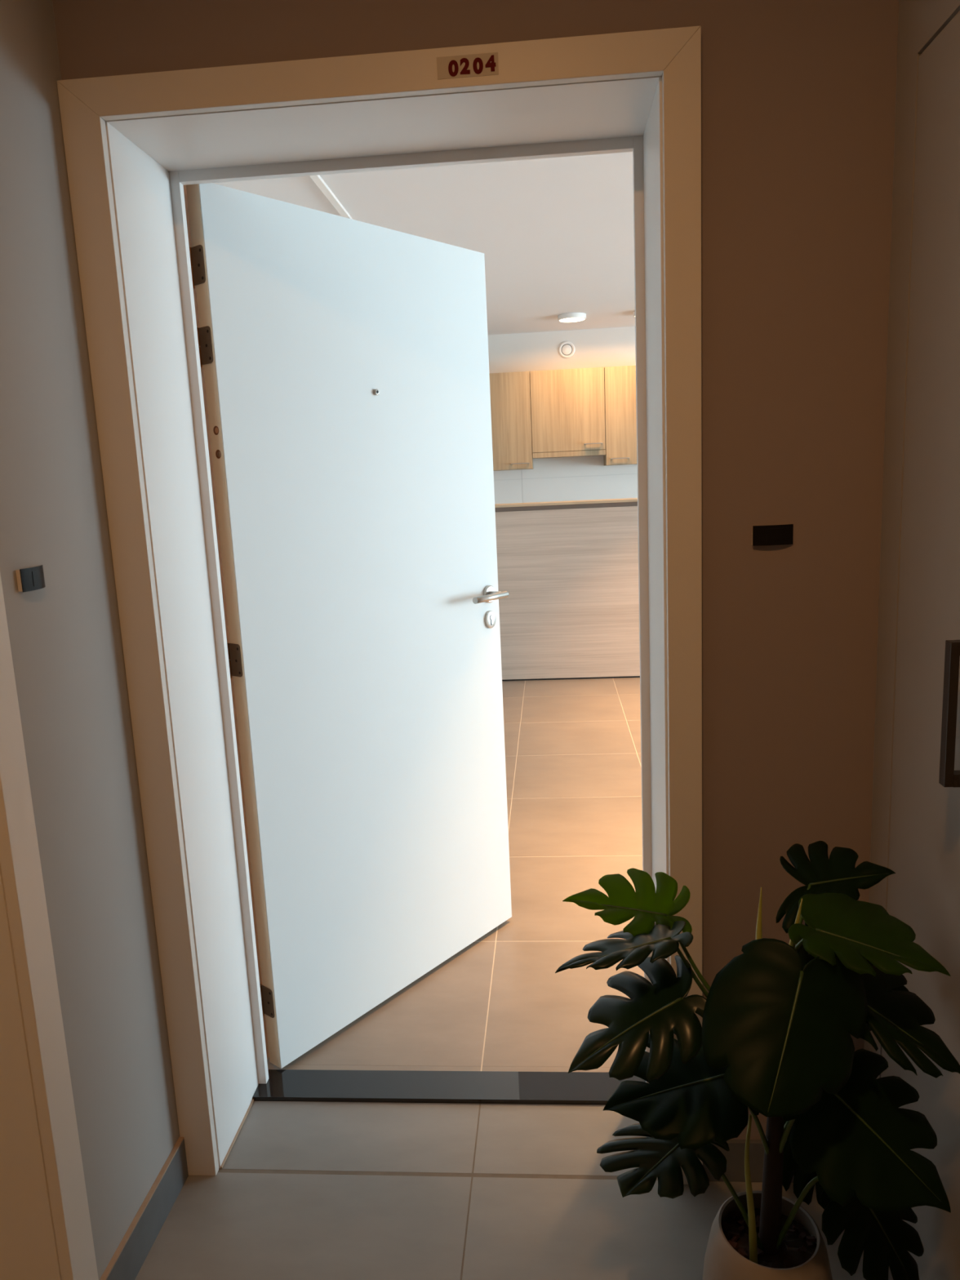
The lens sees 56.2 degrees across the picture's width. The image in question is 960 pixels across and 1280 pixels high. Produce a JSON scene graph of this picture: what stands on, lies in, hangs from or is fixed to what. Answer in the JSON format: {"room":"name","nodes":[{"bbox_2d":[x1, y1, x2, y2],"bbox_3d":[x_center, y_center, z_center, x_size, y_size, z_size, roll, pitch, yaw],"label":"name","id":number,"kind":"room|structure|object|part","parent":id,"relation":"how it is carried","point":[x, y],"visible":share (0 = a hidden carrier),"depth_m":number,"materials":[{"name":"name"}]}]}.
{"room":"apartment hallway","nodes":[
{"label":"apartment hallway","id":0,"kind":"room"},
{"bbox_2d":[0,0,179,1279],"bbox_3d":[-1.001,0.203,-0.286,0.350,2.600,4.020,-2,10,5],"label":"wall","id":1,"kind":"structure","parent":0,"point":[65,636],"depth_m":1.51,"materials":[{"name":"grey paint"}]},
{"bbox_2d":[15,564,45,592],"bbox_3d":[-0.691,-0.096,1.391,0.012,0.035,0.070,-2,10,5],"label":"light switch","id":2,"kind":"object","parent":1,"relation":"attached to","point":[30,579],"visible":1,"depth_m":1.37,"materials":[{"name":"plastic"}]},
{"bbox_2d":[0,573,98,1279],"bbox_3d":[-0.853,0.254,0.825,0.280,2.098,1.053,-2,10,5],"label":"door frame","id":3,"kind":"structure","parent":1,"relation":"attached to","point":[46,1233],"depth_m":1.36,"materials":[{"name":"white paint"}]},
{"bbox_3d":[-0.828,0.189,1.286,0.260,2.058,0.014,-2,10,5],"label":"lining panel","id":4,"kind":"part","parent":3,"relation":"part of","materials":[{"name":"white paint"}]},
{"bbox_2d":[99,1137,188,1279],"bbox_3d":[-0.630,1.107,1.698,0.010,0.091,0.354,-2,10,5],"label":"baseboard","id":5,"kind":"structure","parent":1,"relation":"attached to","point":[137,1242],"depth_m":1.70,"materials":[{"name":"stone"}]},
{"bbox_2d":[213,151,635,334],"bbox_3d":[2.837,-1.817,2.305,9.400,0.120,10.600,-2,10,5],"label":"ceiling","id":6,"kind":"structure","parent":0,"point":[555,237],"depth_m":4.20,"materials":[{"name":"paint"}]},
{"bbox_2d":[309,174,352,219],"bbox_3d":[-0.580,-1.950,4.300,0.031,0.014,4.950,-2,10,5],"label":"ceiling track","id":7,"kind":"object","parent":6,"relation":"attached to","point":[317,180],"visible":0.02,"depth_m":3.72,"materials":[{"name":"white plastic"}]},
{"bbox_2d":[557,312,586,322],"bbox_3d":[0.698,-2.447,6.818,0.214,0.035,0.214,-2,10,5],"label":"recessed light","id":8,"kind":"object","parent":6,"relation":"in","point":[570,317],"visible":1,"depth_m":6.75,"materials":[{"name":"white plastic"}]},
{"bbox_2d":[559,317,584,322],"bbox_3d":[0.699,-2.432,6.821,0.192,0.004,0.192,-2,10,5],"label":"diffuser","id":9,"kind":"object","parent":8,"relation":"attached to","point":[561,319],"depth_m":6.81,"materials":[{"name":"white plastic"}]},
{"bbox_2d":[52,0,899,1139],"bbox_3d":[2.823,-0.299,1.554,9.400,2.600,0.340,-2,10,5],"label":"wall","id":10,"kind":"structure","parent":0,"point":[798,97],"depth_m":1.52,"materials":[{"name":"brown paint"}]},
{"bbox_2d":[186,182,511,1068],"bbox_3d":[-0.235,-0.023,2.355,0.116,2.017,0.940,6,13,39],"label":"door","id":11,"kind":"structure","parent":10,"relation":"in","point":[344,361],"depth_m":2.26,"materials":[{"name":"white paint"}]},
{"bbox_3d":[0.029,-0.136,2.667,0.009,0.052,0.052,6,13,39],"label":"handle","id":12,"kind":"part","parent":11,"relation":"part of","materials":[{"name":"metal"}]},
{"bbox_3d":[0.032,-0.123,2.594,0.019,0.019,0.145,6,13,39],"label":"lever","id":13,"kind":"part","parent":11,"relation":"part of","materials":[{"name":"metal"}]},
{"bbox_2d":[56,26,702,1184],"bbox_3d":[-0.119,0.037,1.851,1.068,2.098,0.405,-2,10,5],"label":"door frame","id":14,"kind":"structure","parent":10,"relation":"attached to","point":[134,144],"depth_m":1.67,"materials":[{"name":"white paint"}]},
{"bbox_3d":[-0.631,0.087,1.703,0.068,2.097,0.020,-2,10,5],"label":"architrave","id":15,"kind":"part","parent":14,"relation":"part of","materials":[{"name":"white paint"}]},
{"bbox_3d":[-0.594,0.079,1.839,0.021,2.058,0.256,-2,10,5],"label":"lining panel","id":16,"kind":"part","parent":14,"relation":"part of","materials":[{"name":"white wood"}]},
{"bbox_3d":[-0.179,-0.930,1.483,1.067,0.061,0.020,-2,10,5],"label":"architrave","id":17,"kind":"part","parent":14,"relation":"part of","materials":[{"name":"white paint"}]},
{"bbox_3d":[-0.164,-0.935,1.622,0.933,0.024,0.256,-2,10,5],"label":"lining panel","id":18,"kind":"part","parent":14,"relation":"part of","materials":[{"name":"white wood"}]},
{"bbox_2d":[436,52,498,79],"bbox_3d":[-0.020,-0.933,1.460,0.100,0.033,0.001,-2,10,5],"label":"number plate","id":19,"kind":"object","parent":14,"relation":"attached to","point":[484,64],"depth_m":1.46,"materials":[{"name":"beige plastic"}]},
{"bbox_3d":[0.358,0.050,1.762,0.025,2.058,0.256,-2,10,5],"label":"lining panel","id":20,"kind":"part","parent":14,"relation":"part of","materials":[{"name":"white wood"}]},
{"bbox_3d":[0.369,0.056,1.621,0.060,2.097,0.020,-2,10,5],"label":"architrave","id":21,"kind":"part","parent":14,"relation":"part of","materials":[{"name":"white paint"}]},
{"bbox_2d":[702,1139,793,1182],"bbox_3d":[0.599,1.037,1.787,0.309,0.088,0.010,-2,10,5],"label":"baseboard","id":22,"kind":"structure","parent":10,"relation":"attached to","point":[735,1157],"depth_m":1.79,"materials":[{"name":"stone"}]},
{"bbox_2d":[751,524,793,546],"bbox_3d":[0.512,-0.183,1.571,0.070,0.035,0.012,-2,10,5],"label":"light switch","id":23,"kind":"object","parent":10,"relation":"attached to","point":[771,535],"visible":1,"depth_m":1.57,"materials":[{"name":"plastic"}]},
{"bbox_2d":[134,677,893,1279],"bbox_3d":[2.959,0.858,2.783,9.400,0.120,10.600,-2,10,5],"label":"floor","id":24,"kind":"structure","parent":0,"point":[304,1190],"depth_m":1.96,"materials":[{"name":"beige tile"}]},
{"bbox_2d":[253,1069,645,1105],"bbox_3d":[-0.063,1.050,2.110,0.932,0.011,0.099,-2,10,5],"label":"threshold","id":25,"kind":"object","parent":24,"relation":"on","point":[596,1088],"visible":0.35,"depth_m":2.10,"materials":[{"name":"black stone"}]},
{"bbox_2d":[494,497,639,680],"bbox_3d":[0.354,-0.340,6.309,3.290,1.228,0.295,-2,10,5],"label":"kitchen island","id":26,"kind":"object","parent":24,"relation":"on","point":[568,571],"depth_m":6.17,"materials":[{"name":"brown wood"}]},
{"bbox_2d":[494,497,637,507],"bbox_3d":[0.327,-0.936,6.203,3.290,0.016,0.295,-2,10,5],"label":"countertop","id":27,"kind":"structure","parent":26,"relation":"on","point":[628,500],"depth_m":6.05,"materials":[{"name":"white stone"}]},
{"bbox_3d":[0.322,-0.897,6.121,3.290,0.030,0.030,-2,10,5],"label":"rail","id":28,"kind":"part","parent":26,"relation":"part of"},
{"bbox_2d":[555,840,959,1279],"bbox_3d":[0.405,0.757,1.335,0.578,0.815,0.411,-4,10,-10],"label":"potted plant","id":29,"kind":"object","parent":24,"relation":"on","point":[774,1040],"visible":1,"depth_m":1.25,"materials":[{"name":"green plant"}]},
{"bbox_3d":[0.450,1.029,1.405,0.200,0.251,0.200,-2,10,5],"label":"pot","id":30,"kind":"part","parent":29,"relation":"part of","materials":[{"name":"beige ceramic"}]},
{"bbox_2d":[487,326,637,504],"bbox_3d":[3.284,-1.403,7.616,9.400,2.600,0.160,-2,10,5],"label":"wall","id":31,"kind":"structure","parent":0,"point":[577,477],"depth_m":7.68,"materials":[{"name":"grey paint"}]},
{"bbox_2d":[488,371,533,471],"bbox_3d":[0.131,-1.812,7.511,0.597,0.777,0.368,-2,10,5],"label":"upper cabinet","id":32,"kind":"object","parent":31,"relation":"attached to","point":[509,392],"visible":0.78,"depth_m":7.36,"materials":[{"name":"brown wood"}]},
{"bbox_2d":[558,341,574,358],"bbox_3d":[0.730,-2.437,7.542,0.136,0.136,0.018,-2,10,5],"label":"air vent","id":33,"kind":"object","parent":31,"relation":"in","point":[566,348],"visible":1,"depth_m":7.54,"materials":[{"name":"white plastic"}]},
{"bbox_2d":[529,367,605,458],"bbox_3d":[0.727,-1.872,7.454,0.597,0.692,0.368,-2,10,5],"label":"upper cabinet","id":34,"kind":"object","parent":31,"relation":"attached to","point":[567,406],"visible":1,"depth_m":7.31,"materials":[{"name":"brown wood"}]},
{"bbox_2d":[604,365,636,466],"bbox_3d":[1.326,-1.849,7.413,0.597,0.777,0.368,-2,10,5],"label":"upper cabinet","id":35,"kind":"object","parent":31,"relation":"attached to","point":[620,382],"visible":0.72,"depth_m":7.29,"materials":[{"name":"brown wood"}]},
{"bbox_2d":[863,0,959,1079],"bbox_3d":[0.622,0.153,-0.419,0.150,2.600,4.020,-2,10,5],"label":"wall","id":36,"kind":"structure","parent":0,"point":[920,21],"depth_m":1.48,"materials":[{"name":"paint"}]},
{"bbox_2d":[880,10,959,1279],"bbox_3d":[0.664,0.187,1.071,0.094,1.995,0.930,-2,10,5],"label":"door","id":37,"kind":"structure","parent":36,"relation":"in","point":[923,892],"depth_m":1.36,"materials":[{"name":"laminate"}]},
{"bbox_3d":[0.632,0.100,1.209,0.012,0.200,0.018,-2,10,5],"label":"pull handle","id":38,"kind":"part","parent":37,"relation":"part of","materials":[{"name":"brown metal"}]},
{"bbox_3d":[0.662,0.189,1.223,0.041,0.018,0.018,-2,10,5],"label":"handle post","id":39,"kind":"part","parent":37,"relation":"part of","materials":[{"name":"brown metal"}]}
]}

